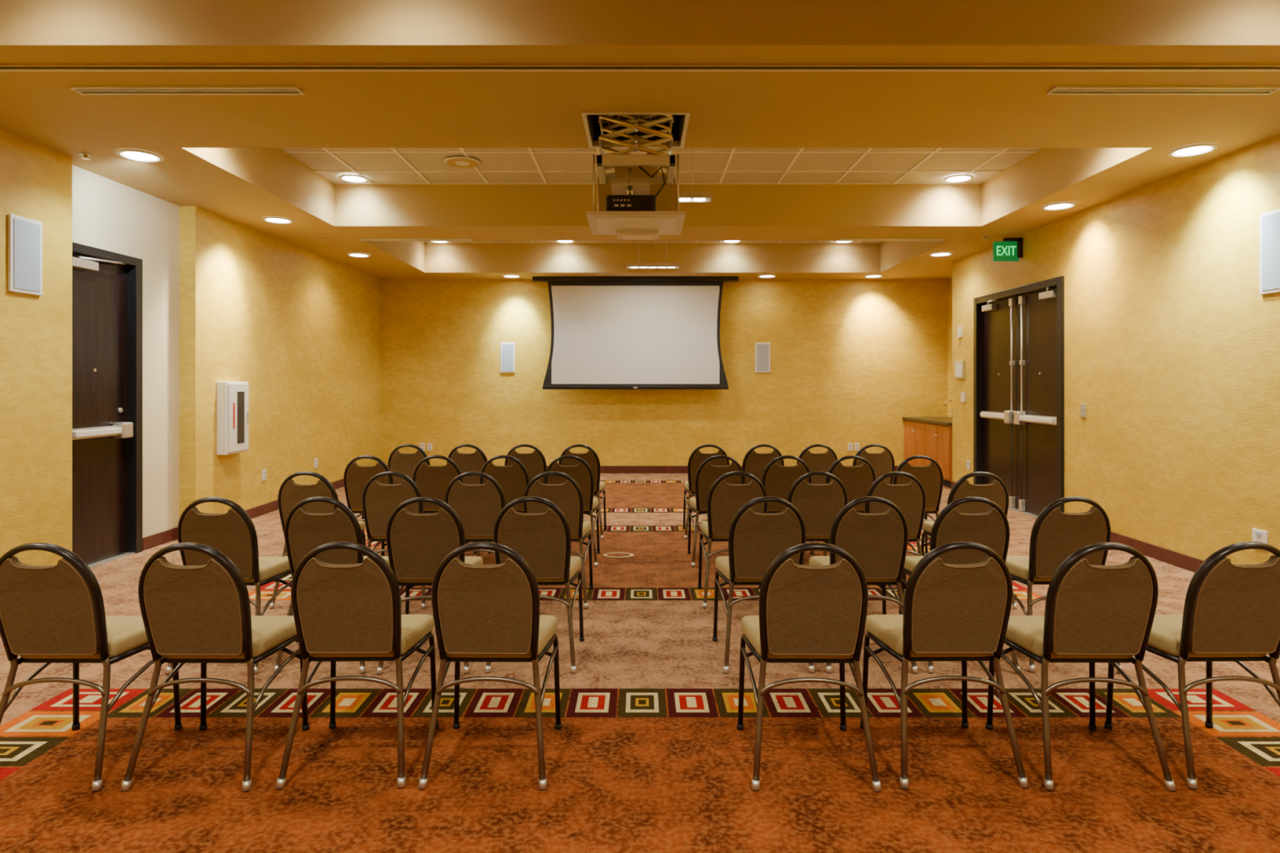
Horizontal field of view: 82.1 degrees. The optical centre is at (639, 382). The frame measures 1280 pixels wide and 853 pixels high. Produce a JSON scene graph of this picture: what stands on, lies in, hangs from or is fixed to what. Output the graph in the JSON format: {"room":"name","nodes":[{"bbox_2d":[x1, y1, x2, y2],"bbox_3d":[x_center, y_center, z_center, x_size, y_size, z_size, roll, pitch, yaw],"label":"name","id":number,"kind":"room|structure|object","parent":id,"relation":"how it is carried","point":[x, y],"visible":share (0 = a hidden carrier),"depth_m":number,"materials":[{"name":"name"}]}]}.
{"room":"conference room","nodes":[
{"label":"conference room","id":0,"kind":"room"},
{"bbox_2d":[0,128,380,565],"bbox_3d":[-4.325,-0.325,4.375,0.350,3.550,14.750,0,0,0],"label":"wall","id":1,"kind":"structure","parent":0,"point":[224,300],"depth_m":6.86,"materials":[{"name":"yellow paint"}]},
{"bbox_2d":[8,213,42,295],"bbox_3d":[-4.138,-0.852,4.935,0.024,0.510,0.269,0,0,0],"label":"wall speaker","id":2,"kind":"object","parent":1,"relation":"attached to","point":[24,234],"visible":1,"depth_m":4.93,"materials":[{"name":"white paint"}]},
{"bbox_2d":[71,241,142,564],"bbox_3d":[-4.345,0.195,5.865,0.150,2.510,0.890,0,0,0],"label":"door","id":3,"kind":"structure","parent":1,"relation":"in","point":[107,303],"depth_m":5.99,"materials":[{"name":"brown wood"}]},
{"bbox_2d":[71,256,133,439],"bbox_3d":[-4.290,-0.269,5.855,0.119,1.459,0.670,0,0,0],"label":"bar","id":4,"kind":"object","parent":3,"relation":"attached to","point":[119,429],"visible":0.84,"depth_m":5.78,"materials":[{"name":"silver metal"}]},
{"bbox_2d":[217,382,248,454],"bbox_3d":[-4.085,0.350,7.400,0.130,0.720,0.400,0,0,0],"label":"fire extinguisher cabinet","id":5,"kind":"object","parent":1,"relation":"attached to","point":[233,397],"visible":1,"depth_m":7.29,"materials":[{"name":"white metal"}]},
{"bbox_2d":[142,478,344,551],"bbox_3d":[-4.216,1.395,4.375,0.168,0.110,14.750,0,0,0],"label":"baseboard","id":6,"kind":"structure","parent":1,"relation":"attached to","point":[166,536],"depth_m":6.78,"materials":[{"name":"brown wood"}]},
{"bbox_2d":[262,469,266,480],"bbox_3d":[-4.143,1.020,8.100,0.015,0.120,0.075,0,0,0],"label":"wall outlet","id":7,"kind":"object","parent":1,"relation":"attached to","point":[264,472],"visible":1,"depth_m":8.09,"materials":[{"name":"white paint"}]},
{"bbox_2d":[113,112,592,145],"bbox_3d":[-1.775,-2.025,4.795,2.890,0.750,0.610,0,0,0],"label":"ceiling","id":8,"kind":"structure","parent":0,"point":[177,128],"depth_m":4.75,"materials":[{"name":"beige paint"}]},
{"bbox_2d":[0,473,1279,852],"bbox_3d":[0.285,1.499,4.375,9.670,0.102,15.050,0,0,0],"label":"floor","id":9,"kind":"structure","parent":0,"point":[649,753],"depth_m":2.89,"materials":[{"name":"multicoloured carpet"}]},
{"bbox_2d":[0,542,182,791],"bbox_3d":[-2.145,1.011,2.846,0.461,0.882,0.499,0,0,0],"label":"banquet chair","id":10,"kind":"object","parent":9,"relation":"on","point":[49,615],"visible":0.91,"depth_m":2.67,"materials":[{"name":"black fabric"}]},
{"bbox_2d":[87,552,135,568],"bbox_3d":[-4.345,1.444,5.860,0.130,0.012,0.740,0,0,0],"label":"threshold","id":11,"kind":"object","parent":9,"relation":"on","point":[126,554],"visible":0.43,"depth_m":5.95,"materials":[{"name":"silver metal"}]},
{"bbox_2d":[120,542,309,791],"bbox_3d":[-1.612,1.011,2.845,0.461,0.882,0.499,0,0,0],"label":"banquet chair","id":12,"kind":"object","parent":9,"relation":"on","point":[202,614],"visible":0.94,"depth_m":2.66,"materials":[{"name":"black fabric"}]},
{"bbox_2d":[164,497,298,674],"bbox_3d":[-2.132,1.011,3.892,0.461,0.882,0.499,0,0,0],"label":"banquet chair","id":13,"kind":"object","parent":9,"relation":"on","point":[233,533],"visible":0.62,"depth_m":3.69,"materials":[{"name":"black fabric"}]},
{"bbox_2d":[269,471,365,608],"bbox_3d":[-2.148,1.011,4.952,0.461,0.882,0.499,0,0,1],"label":"banquet chair","id":14,"kind":"object","parent":9,"relation":"on","point":[291,493],"visible":0.5,"depth_m":4.74,"materials":[{"name":"black fabric"}]},
{"bbox_2d":[273,496,389,673],"bbox_3d":[-1.597,1.011,3.902,0.461,0.882,0.499,0,0,1],"label":"banquet chair","id":15,"kind":"object","parent":9,"relation":"on","point":[304,531],"visible":0.53,"depth_m":3.69,"materials":[{"name":"black fabric"}]},
{"bbox_2d":[275,541,438,789],"bbox_3d":[-1.073,1.011,2.862,0.461,0.882,0.499,0,0,-1],"label":"banquet chair","id":16,"kind":"object","parent":9,"relation":"on","point":[342,612],"visible":0.98,"depth_m":2.68,"materials":[{"name":"black fabric"}]},
{"bbox_2d":[343,455,393,532],"bbox_3d":[-2.142,1.011,5.995,0.461,0.882,0.499,0,0,1],"label":"banquet chair","id":17,"kind":"object","parent":9,"relation":"on","point":[356,477],"visible":0.52,"depth_m":5.79,"materials":[{"name":"black"}]},
{"bbox_2d":[361,471,426,608],"bbox_3d":[-1.602,1.011,4.949,0.461,0.882,0.499,0,0,0],"label":"banquet chair","id":18,"kind":"object","parent":9,"relation":"on","point":[379,500],"visible":0.62,"depth_m":4.74,"materials":[{"name":"black fabric"}]},
{"bbox_2d":[387,444,430,484],"bbox_3d":[-2.154,1.011,7.035,0.461,0.882,0.499,0,0,-1],"label":"banquet chair","id":19,"kind":"object","parent":9,"relation":"on","point":[406,464],"visible":0.38,"depth_m":6.82,"materials":[{"name":"black"}]},
{"bbox_2d":[376,497,483,674],"bbox_3d":[-1.086,1.011,3.892,0.461,0.882,0.499,0,0,-1],"label":"banquet chair","id":20,"kind":"object","parent":9,"relation":"on","point":[417,544],"visible":0.61,"depth_m":3.69,"materials":[{"name":"black fabric"}]},
{"bbox_2d":[413,455,476,553],"bbox_3d":[-1.606,1.011,6.006,0.461,0.882,0.499,0,0,-1],"label":"banquet chair","id":21,"kind":"object","parent":9,"relation":"on","point":[433,482],"visible":0.41,"depth_m":5.80,"materials":[{"name":"black"}]},
{"bbox_2d":[446,444,487,484],"bbox_3d":[-1.603,1.011,7.038,0.461,0.882,0.499,0,0,1],"label":"banquet chair","id":22,"kind":"object","parent":9,"relation":"on","point":[466,462],"visible":0.33,"depth_m":6.82,"materials":[{"name":"black"}]},
{"bbox_2d":[444,471,505,553],"bbox_3d":[-1.067,1.011,4.942,0.461,0.882,0.499,0,0,0],"label":"banquet chair","id":23,"kind":"object","parent":9,"relation":"on","point":[477,507],"visible":0.43,"depth_m":4.74,"materials":[{"name":"black fabric"}]},
{"bbox_2d":[417,542,561,790],"bbox_3d":[-0.559,1.011,2.856,0.461,0.882,0.499,0,0,1],"label":"banquet chair","id":24,"kind":"object","parent":9,"relation":"on","point":[482,613],"visible":1,"depth_m":2.67,"materials":[{"name":"black fabric"}]},
{"bbox_2d":[475,454,528,556],"bbox_3d":[-1.068,1.011,6.007,0.461,0.882,0.499,0,0,1],"label":"banquet chair","id":25,"kind":"object","parent":9,"relation":"on","point":[513,480],"visible":0.44,"depth_m":5.80,"materials":[{"name":"black"}]},
{"bbox_2d":[504,444,546,484],"bbox_3d":[-1.065,1.011,7.042,0.461,0.882,0.499,0,0,1],"label":"banquet chair","id":26,"kind":"object","parent":9,"relation":"on","point":[535,463],"visible":0.41,"depth_m":6.83,"materials":[{"name":"black"}]},
{"bbox_2d":[484,496,584,673],"bbox_3d":[-0.544,1.011,3.904,0.461,0.882,0.499,0,0,1],"label":"banquet chair","id":27,"kind":"object","parent":9,"relation":"on","point":[543,540],"visible":0.8,"depth_m":3.71,"materials":[{"name":"black fabric"}]},
{"bbox_2d":[523,471,593,608],"bbox_3d":[-0.559,1.011,4.952,0.461,0.882,0.499,0,0,1],"label":"banquet chair","id":28,"kind":"object","parent":9,"relation":"on","point":[567,496],"visible":0.71,"depth_m":4.75,"materials":[{"name":"black fabric"}]},
{"bbox_2d":[544,454,599,567],"bbox_3d":[-0.563,1.011,6.008,0.461,0.882,0.499,0,0,-1],"label":"banquet chair","id":29,"kind":"object","parent":9,"relation":"on","point":[582,473],"visible":0.56,"depth_m":5.80,"materials":[{"name":"black"}]},
{"bbox_2d":[558,444,606,539],"bbox_3d":[-0.561,1.011,7.033,0.461,0.882,0.499,0,0,1],"label":"banquet chair","id":30,"kind":"object","parent":9,"relation":"on","point":[591,457],"visible":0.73,"depth_m":6.82,"materials":[{"name":"black"}]},
{"bbox_2d":[603,552,634,558],"bbox_3d":[-0.180,1.444,6.150,0.260,0.007,0.180,0,0,0],"label":"outlet box","id":31,"kind":"object","parent":9,"relation":"on","point":[615,555],"visible":1,"depth_m":6.13,"materials":[{"name":"gold metal"}]},
{"bbox_2d":[682,444,729,538],"bbox_3d":[0.645,1.011,7.035,0.461,0.882,0.499,0,0,1],"label":"banquet chair","id":32,"kind":"object","parent":9,"relation":"on","point":[696,458],"visible":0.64,"depth_m":6.83,"materials":[{"name":"black"}]},
{"bbox_2d":[687,454,744,567],"bbox_3d":[0.631,1.011,6.007,0.461,0.882,0.499,0,0,0],"label":"banquet chair","id":33,"kind":"object","parent":9,"relation":"on","point":[707,474],"visible":0.64,"depth_m":5.80,"materials":[{"name":"black"}]},
{"bbox_2d":[697,471,767,608],"bbox_3d":[0.634,1.011,4.955,0.461,0.882,0.499,0,0,1],"label":"banquet chair","id":34,"kind":"object","parent":9,"relation":"on","point":[724,500],"visible":0.73,"depth_m":4.76,"materials":[{"name":"black fabric"}]},
{"bbox_2d":[742,444,784,484],"bbox_3d":[1.144,1.011,7.037,0.461,0.882,0.499,0,0,-1],"label":"banquet chair","id":35,"kind":"object","parent":9,"relation":"on","point":[755,464],"visible":0.41,"depth_m":6.82,"materials":[{"name":"black"}]},
{"bbox_2d":[712,496,814,673],"bbox_3d":[0.640,1.011,3.904,0.461,0.882,0.499,0,0,-1],"label":"banquet chair","id":36,"kind":"object","parent":9,"relation":"on","point":[755,540],"visible":0.73,"depth_m":3.71,"materials":[{"name":"black fabric"}]},
{"bbox_2d":[761,455,814,556],"bbox_3d":[1.161,1.011,5.991,0.461,0.882,0.499,0,0,1],"label":"banquet chair","id":37,"kind":"object","parent":9,"relation":"on","point":[777,480],"visible":0.41,"depth_m":5.78,"materials":[{"name":"black"}]},
{"bbox_2d":[737,542,881,791],"bbox_3d":[0.631,1.011,2.846,0.461,0.882,0.499,0,0,1],"label":"banquet chair","id":38,"kind":"object","parent":9,"relation":"on","point":[808,614],"visible":1,"depth_m":2.66,"materials":[{"name":"black fabric"}]},
{"bbox_2d":[796,444,837,484],"bbox_3d":[1.653,1.011,7.044,0.461,0.882,0.499,0,0,-1],"label":"banquet chair","id":39,"kind":"object","parent":9,"relation":"on","point":[815,461],"visible":0.3,"depth_m":6.83,"materials":[{"name":"black"}]},
{"bbox_2d":[786,471,848,551],"bbox_3d":[1.156,1.011,4.959,0.461,0.882,0.499,0,0,1],"label":"banquet chair","id":40,"kind":"object","parent":9,"relation":"on","point":[819,505],"visible":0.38,"depth_m":4.75,"materials":[{"name":"black fabric"}]},
{"bbox_2d":[809,455,875,555],"bbox_3d":[1.665,1.011,5.988,0.461,0.882,0.499,0,0,0],"label":"banquet chair","id":41,"kind":"object","parent":9,"relation":"on","point":[857,481],"visible":0.38,"depth_m":5.78,"materials":[{"name":"black"}]},
{"bbox_2d":[808,496,918,673],"bbox_3d":[1.159,1.011,3.903,0.461,0.882,0.499,0,0,0],"label":"banquet chair","id":42,"kind":"object","parent":9,"relation":"on","point":[878,542],"visible":0.73,"depth_m":3.71,"materials":[{"name":"black fabric"}]},
{"bbox_2d":[852,444,894,484],"bbox_3d":[2.183,1.011,7.055,0.461,0.882,0.499,0,0,0],"label":"banquet chair","id":43,"kind":"object","parent":9,"relation":"on","point":[882,463],"visible":0.34,"depth_m":6.84,"materials":[{"name":"black"}]},
{"bbox_2d":[864,471,925,589],"bbox_3d":[1.651,1.011,4.943,0.461,0.882,0.499,0,0,-1],"label":"banquet chair","id":44,"kind":"object","parent":9,"relation":"on","point":[909,498],"visible":0.56,"depth_m":4.74,"materials":[{"name":"black fabric"}]},
{"bbox_2d":[892,455,943,554],"bbox_3d":[2.202,1.011,5.992,0.461,0.882,0.499,0,0,1],"label":"banquet chair","id":45,"kind":"object","parent":9,"relation":"on","point":[931,477],"visible":0.57,"depth_m":5.79,"materials":[{"name":"black"}]},
{"bbox_2d":[904,419,951,488],"bbox_3d":[4.554,1.018,10.875,0.712,0.865,1.730,0,0,0],"label":"base cabinet","id":46,"kind":"object","parent":9,"relation":"on","point":[934,441],"visible":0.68,"depth_m":10.68,"materials":[{"name":"orange wood"}]},
{"bbox_2d":[902,417,951,425],"bbox_3d":[4.550,0.565,10.877,0.720,0.039,1.735,0,0,0],"label":"countertop","id":47,"kind":"structure","parent":46,"relation":"on","point":[939,420],"depth_m":10.97,"materials":[{"name":"stone"}]},
{"bbox_2d":[859,541,1028,789],"bbox_3d":[1.157,1.011,2.863,0.461,0.882,0.499,0,0,-1],"label":"banquet chair","id":48,"kind":"object","parent":9,"relation":"on","point":[952,612],"visible":0.99,"depth_m":2.68,"materials":[{"name":"black fabric"}]},
{"bbox_2d":[898,496,1020,673],"bbox_3d":[1.672,1.011,3.901,0.461,0.882,0.499,0,0,1],"label":"banquet chair","id":49,"kind":"object","parent":9,"relation":"on","point":[990,528],"visible":0.49,"depth_m":3.69,"materials":[{"name":"black fabric"}]},
{"bbox_2d":[920,471,1017,608],"bbox_3d":[2.190,1.011,4.943,0.461,0.882,0.499,0,0,1],"label":"banquet chair","id":50,"kind":"object","parent":9,"relation":"on","point":[997,491],"visible":0.45,"depth_m":4.73,"materials":[{"name":"black"}]},
{"bbox_2d":[1008,506,1037,518],"bbox_3d":[4.300,1.444,8.330,0.140,0.012,1.780,0,0,0],"label":"threshold","id":51,"kind":"object","parent":9,"relation":"on","point":[1032,515],"depth_m":8.15,"materials":[{"name":"metal"}]},
{"bbox_2d":[1005,496,1122,672],"bbox_3d":[2.186,1.011,3.910,0.461,0.882,0.499,0,0,1],"label":"banquet chair","id":52,"kind":"object","parent":9,"relation":"on","point":[1055,535],"visible":0.6,"depth_m":3.71,"materials":[{"name":"black fabric"}]},
{"bbox_2d":[985,542,1176,791],"bbox_3d":[1.675,1.011,2.848,0.461,0.882,0.499,0,0,1],"label":"banquet chair","id":53,"kind":"object","parent":9,"relation":"on","point":[1094,614],"visible":0.92,"depth_m":2.67,"materials":[{"name":"black fabric"}]},
{"bbox_2d":[1104,541,1279,789],"bbox_3d":[2.184,1.011,2.861,0.461,0.882,0.499,0,0,-1],"label":"banquet chair","id":54,"kind":"object","parent":9,"relation":"on","point":[1231,612],"visible":0.91,"depth_m":2.68,"materials":[{"name":"black fabric"}]},
{"bbox_2d":[0,0,1279,279],"bbox_3d":[0.285,-2.025,4.375,9.570,0.750,15.050,0,0,0],"label":"ceiling","id":55,"kind":"structure","parent":0,"point":[32,31],"depth_m":4.23,"materials":[{"name":"beige paint"}]},
{"bbox_2d":[78,152,92,159],"bbox_3d":[-4.000,-1.632,5.300,0.080,0.033,0.080,0,0,0],"label":"sprinkler","id":56,"kind":"object","parent":55,"relation":"attached to","point":[85,155],"visible":1,"depth_m":5.29,"materials":[{"name":"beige metal"}]},
{"bbox_2d":[115,148,164,162],"bbox_3d":[-3.620,-1.643,5.320,0.290,0.012,0.290,0,0,0],"label":"recessed light","id":57,"kind":"object","parent":55,"relation":"in","point":[129,153],"visible":1,"depth_m":5.32,"materials":[{"name":"glass"}]},
{"bbox_2d":[69,86,303,94],"bbox_3d":[-2.540,-1.643,4.130,1.260,0.012,0.092,0,0,0],"label":"ceiling vent","id":58,"kind":"object","parent":55,"relation":"in","point":[82,90],"visible":1,"depth_m":4.12,"materials":[{"name":"beige metal"}]},
{"bbox_2d":[262,216,293,223],"bbox_3d":[-3.660,-1.643,7.430,0.290,0.012,0.290,0,0,0],"label":"recessed light","id":59,"kind":"object","parent":55,"relation":"in","point":[277,220],"visible":1,"depth_m":7.42,"materials":[{"name":"white paint"}]},
{"bbox_2d":[346,253,370,257],"bbox_3d":[-3.620,-1.643,9.460,0.290,0.012,0.290,0,0,0],"label":"recessed light","id":60,"kind":"object","parent":55,"relation":"in","point":[354,255],"visible":1,"depth_m":9.46,"materials":[{"name":"white paint"}]},
{"bbox_2d":[359,238,471,240],"bbox_3d":[-2.575,-1.643,8.450,1.270,0.012,0.092,0,0,0],"label":"ceiling vent","id":61,"kind":"object","parent":55,"relation":"in","point":[361,239],"visible":1,"depth_m":8.40,"materials":[{"name":"white paint"}]},
{"bbox_2d":[502,274,520,277],"bbox_3d":[-1.980,-1.643,11.330,0.290,0.012,0.290,0,0,0],"label":"recessed light","id":62,"kind":"object","parent":55,"relation":"in","point":[504,275],"visible":1,"depth_m":11.31,"materials":[{"name":"white paint"}]},
{"bbox_2d":[532,276,738,389],"bbox_3d":[-0.070,-0.772,11.460,3.200,1.754,0.120,0,0,0],"label":"projection screen","id":63,"kind":"object","parent":55,"relation":"hanging from","point":[607,332],"visible":1,"depth_m":11.46,"materials":[{"name":"white fabric"}]},
{"bbox_2d":[0,62,1279,71],"bbox_3d":[0.050,-1.644,3.830,8.400,0.012,0.070,0,0,0],"label":"track","id":64,"kind":"object","parent":55,"relation":"attached to","point":[3,66],"visible":1,"depth_m":3.81,"materials":[{"name":"beige paint"}]},
{"bbox_2d":[757,274,776,277],"bbox_3d":[1.960,-1.643,11.330,0.290,0.012,0.290,0,0,0],"label":"recessed light","id":65,"kind":"object","parent":55,"relation":"in","point":[762,275],"visible":1,"depth_m":11.31,"materials":[{"name":"white paint"}]},
{"bbox_2d":[863,274,883,277],"bbox_3d":[3.600,-1.643,11.330,0.290,0.012,0.290,0,0,0],"label":"recessed light","id":66,"kind":"object","parent":55,"relation":"in","point":[870,275],"visible":1,"depth_m":11.31,"materials":[{"name":"glass"}]},
{"bbox_2d":[838,238,946,240],"bbox_3d":[2.900,-1.643,8.450,1.220,0.012,0.092,0,0,0],"label":"ceiling vent","id":67,"kind":"object","parent":55,"relation":"in","point":[840,239],"visible":1,"depth_m":8.40,"materials":[{"name":"white paint"}]},
{"bbox_2d":[928,251,953,256],"bbox_3d":[3.850,-1.643,9.400,0.290,0.012,0.290,0,0,0],"label":"recessed light","id":68,"kind":"object","parent":55,"relation":"in","point":[935,254],"visible":1,"depth_m":9.40,"materials":[{"name":"white paint"}]},
{"bbox_2d":[1041,201,1076,210],"bbox_3d":[3.900,-1.643,6.840,0.290,0.012,0.290,0,0,0],"label":"recessed light","id":69,"kind":"object","parent":55,"relation":"in","point":[1064,205],"visible":1,"depth_m":6.84,"materials":[{"name":"glass"}]},
{"bbox_2d":[1046,86,1279,94],"bbox_3d":[2.940,-1.643,4.130,1.260,0.012,0.092,0,0,0],"label":"ceiling vent","id":70,"kind":"object","parent":55,"relation":"in","point":[1056,90],"visible":1,"depth_m":4.12,"materials":[{"name":"metal"}]},
{"bbox_2d":[1167,142,1218,157],"bbox_3d":[3.910,-1.643,5.200,0.290,0.012,0.290,0,0,0],"label":"recessed light","id":71,"kind":"object","parent":55,"relation":"in","point":[1195,149],"visible":1,"depth_m":5.18,"materials":[{"name":"glass"}]},
{"bbox_2d":[422,240,882,242],"bbox_3d":[0.190,-2.250,9.765,6.820,0.300,2.470,0,0,0],"label":"ceiling","id":72,"kind":"structure","parent":0,"point":[423,241],"depth_m":10.97,"materials":[{"name":"paint"}]},
{"bbox_2d":[626,240,679,268],"bbox_3d":[0.180,-1.865,10.400,0.740,0.469,0.160,0,0,0],"label":"light bar","id":73,"kind":"object","parent":72,"relation":"hanging from","point":[629,265],"visible":0.95,"depth_m":10.32,"materials":[{"name":"beige plastic"}]},
{"bbox_2d":[280,147,1042,182],"bbox_3d":[0.190,-2.250,6.450,6.820,0.300,2.580,0,0,0],"label":"ceiling","id":74,"kind":"structure","parent":0,"point":[315,161],"depth_m":7.06,"materials":[{"name":"tile"}]},
{"bbox_2d":[444,156,480,168],"bbox_3d":[-1.680,-2.079,6.950,0.340,0.020,0.340,0,0,0],"label":"ceiling speaker","id":75,"kind":"object","parent":74,"relation":"in","point":[458,162],"depth_m":6.91},
{"bbox_2d":[647,147,712,202],"bbox_3d":[0.270,-1.865,6.550,0.740,0.469,0.160,0,0,0],"label":"light bar","id":76,"kind":"object","parent":74,"relation":"hanging from","point":[684,197],"visible":0.36,"depth_m":6.50,"materials":[{"name":"beige plastic"}]},
{"bbox_2d":[380,279,947,466],"bbox_3d":[0.285,-0.325,11.825,9.570,3.550,0.150,0,0,0],"label":"wall","id":77,"kind":"structure","parent":0,"point":[851,359],"depth_m":11.75,"materials":[{"name":"yellow paint"}]},
{"bbox_2d":[500,342,515,373],"bbox_3d":[-2.115,-0.400,11.738,0.230,0.480,0.024,0,0,0],"label":"wall speaker","id":78,"kind":"object","parent":77,"relation":"attached to","point":[507,349],"visible":1,"depth_m":11.73,"materials":[{"name":"white paint"}]},
{"bbox_2d":[546,466,897,473],"bbox_3d":[0.044,1.390,11.741,8.352,0.120,0.018,0,0,0],"label":"baseboard","id":79,"kind":"structure","parent":77,"relation":"attached to","point":[604,469],"depth_m":11.73,"materials":[{"name":"brown wood"}]},
{"bbox_2d":[755,342,770,373],"bbox_3d":[1.960,-0.400,11.738,0.240,0.480,0.024,0,0,0],"label":"wall speaker","id":80,"kind":"object","parent":77,"relation":"attached to","point":[762,350],"visible":1,"depth_m":11.73,"materials":[{"name":"white paint"}]},
{"bbox_2d":[177,140,1156,147],"bbox_3d":[0.190,-2.025,5.130,6.820,0.750,0.060,0,0,0],"label":"ceiling","id":81,"kind":"structure","parent":0,"point":[594,142],"depth_m":5.13,"materials":[{"name":"beige paint"}]},
{"bbox_2d":[680,112,1228,145],"bbox_3d":[1.940,-2.025,4.795,3.320,0.750,0.610,0,0,0],"label":"ceiling","id":82,"kind":"structure","parent":0,"point":[703,128],"depth_m":4.75,"materials":[{"name":"beige paint"}]},
{"bbox_2d":[947,134,1279,564],"bbox_3d":[4.660,-0.325,4.375,0.820,3.550,14.750,0,0,0],"label":"wall","id":83,"kind":"structure","parent":0,"point":[1172,341],"depth_m":5.96,"materials":[{"name":"yellow paint"}]},
{"bbox_2d":[954,360,964,378],"bbox_3d":[4.233,-0.170,9.730,0.034,0.240,0.260,0,0,0],"label":"wall control panel","id":84,"kind":"object","parent":83,"relation":"attached to","point":[959,366],"visible":1,"depth_m":9.69,"materials":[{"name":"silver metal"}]},
{"bbox_2d":[957,326,962,337],"bbox_3d":[4.230,-0.670,9.720,0.040,0.140,0.060,0,0,0],"label":"fire alarm strobe","id":85,"kind":"object","parent":83,"relation":"attached to","point":[959,328],"visible":1,"depth_m":9.69,"materials":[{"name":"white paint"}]},
{"bbox_2d":[960,392,965,401],"bbox_3d":[4.235,0.190,9.620,0.030,0.120,0.090,0,0,0],"label":"wall thermostat","id":86,"kind":"object","parent":83,"relation":"attached to","point":[962,394],"visible":1,"depth_m":9.59,"materials":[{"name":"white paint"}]},
{"bbox_2d":[992,237,1022,261],"bbox_3d":[4.090,-1.480,8.175,0.320,0.260,0.050,0,0,0],"label":"exit sign","id":87,"kind":"object","parent":83,"relation":"attached to","point":[1011,249],"visible":1,"depth_m":8.16,"materials":[{"name":"green"}]},
{"bbox_2d":[973,275,1064,515],"bbox_3d":[4.300,0.190,8.330,0.160,2.520,1.940,0,0,0],"label":"door","id":88,"kind":"structure","parent":83,"relation":"in","point":[1043,320],"depth_m":8.24,"materials":[{"name":"brown wood"}]},
{"bbox_2d":[980,287,1057,511],"bbox_3d":[4.240,0.216,8.330,0.119,2.429,1.660,0,0,0],"label":"door hardware","id":89,"kind":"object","parent":88,"relation":"attached to","point":[1011,416],"depth_m":8.22,"materials":[{"name":"silver metal"}]},
{"bbox_2d":[951,480,1204,572],"bbox_3d":[4.241,1.395,3.500,0.018,0.110,13.000,0,0,0],"label":"baseboard","id":90,"kind":"structure","parent":83,"relation":"attached to","point":[1177,559],"depth_m":5.98,"materials":[{"name":"brown wood"}]},
{"bbox_2d":[1080,404,1086,417],"bbox_3d":[4.242,0.270,7.030,0.015,0.130,0.080,0,0,0],"label":"light switch","id":91,"kind":"object","parent":83,"relation":"attached to","point":[1083,406],"visible":1,"depth_m":7.01,"materials":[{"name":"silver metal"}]},
{"bbox_2d":[1252,528,1267,544],"bbox_3d":[4.242,1.070,5.030,0.015,0.120,0.120,0,0,0],"label":"wall outlet","id":92,"kind":"object","parent":83,"relation":"attached to","point":[1258,535],"visible":0.59,"depth_m":5.02,"materials":[{"name":"white paint"}]},
{"bbox_2d":[1259,208,1279,294],"bbox_3d":[4.238,-0.872,4.931,0.024,0.549,0.153,0,0,0],"label":"wall speaker","id":93,"kind":"object","parent":83,"relation":"attached to","point":[1269,222],"visible":1,"depth_m":4.93,"materials":[{"name":"white paint"}]},
{"bbox_3d":[0.190,-2.250,0.795,6.820,0.300,5.590,0,0,0],"label":"ceiling","id":94,"kind":"structure","parent":0,"visible":0},
{"bbox_2d":[284,147,1037,243],"bbox_3d":[0.190,-2.095,4.500,6.820,0.010,13.000,0,0,0],"label":"ceiling tiles","id":95,"kind":"object","parent":94,"relation":"attached to","point":[801,149],"visible":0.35,"depth_m":7.27,"materials":[{"name":"white"}]},
{"bbox_2d":[338,173,368,182],"bbox_3d":[-2.920,-2.083,7.500,0.290,0.012,0.290,0,0,0],"label":"recessed light","id":96,"kind":"object","parent":95,"relation":"attached to","point":[346,177],"visible":1,"depth_m":7.49,"materials":[{"name":"glass"}]},
{"bbox_2d":[429,240,449,243],"bbox_3d":[-2.950,-2.083,10.800,0.290,0.012,0.290,0,0,0],"label":"recessed light","id":97,"kind":"object","parent":95,"relation":"attached to","point":[437,242],"visible":0.54,"depth_m":10.86,"materials":[{"name":"white paint"}]},
{"bbox_2d":[555,240,574,243],"bbox_3d":[-1.100,-2.083,10.800,0.290,0.012,0.290,0,0,0],"label":"recessed light","id":98,"kind":"object","parent":95,"relation":"attached to","point":[561,242],"visible":0.54,"depth_m":10.86,"materials":[{"name":"glass"}]},
{"bbox_2d":[721,240,741,243],"bbox_3d":[1.350,-2.083,10.800,0.290,0.012,0.290,0,0,0],"label":"recessed light","id":99,"kind":"object","parent":95,"relation":"attached to","point":[726,242],"visible":0.59,"depth_m":10.86,"materials":[{"name":"white paint"}]},
{"bbox_2d":[942,173,973,182],"bbox_3d":[3.250,-2.083,7.500,0.290,0.012,0.290,0,0,0],"label":"recessed light","id":100,"kind":"object","parent":95,"relation":"attached to","point":[962,177],"visible":1,"depth_m":7.49,"materials":[{"name":"glass"}]},
{"bbox_3d":[-0.025,-2.355,4.795,0.610,0.090,0.610,0,0,0],"label":"ceiling","id":101,"kind":"structure","parent":0,"visible":0},
{"bbox_2d":[587,114,684,140],"bbox_3d":[-0.025,-1.995,4.795,0.608,0.630,0.610,0,0,0],"label":"ceiling mount","id":102,"kind":"structure","parent":101,"relation":"attached to","point":[677,127],"depth_m":5.09,"materials":[{"name":"black"}]},
{"bbox_2d":[581,111,689,239],"bbox_3d":[-0.025,-1.566,4.795,0.660,1.168,0.660,0,0,0],"label":"lift","id":103,"kind":"object","parent":102,"relation":"hanging from","point":[635,175],"visible":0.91,"depth_m":4.76,"materials":[{"name":"beige metal"}]},
{"bbox_2d":[606,195,656,211],"bbox_3d":[-0.055,-1.111,4.723,0.310,0.119,0.318,0,0,0],"label":"projector","id":104,"kind":"object","parent":103,"relation":"on","point":[614,202],"visible":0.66,"depth_m":4.57,"materials":[{"name":"black paint"}]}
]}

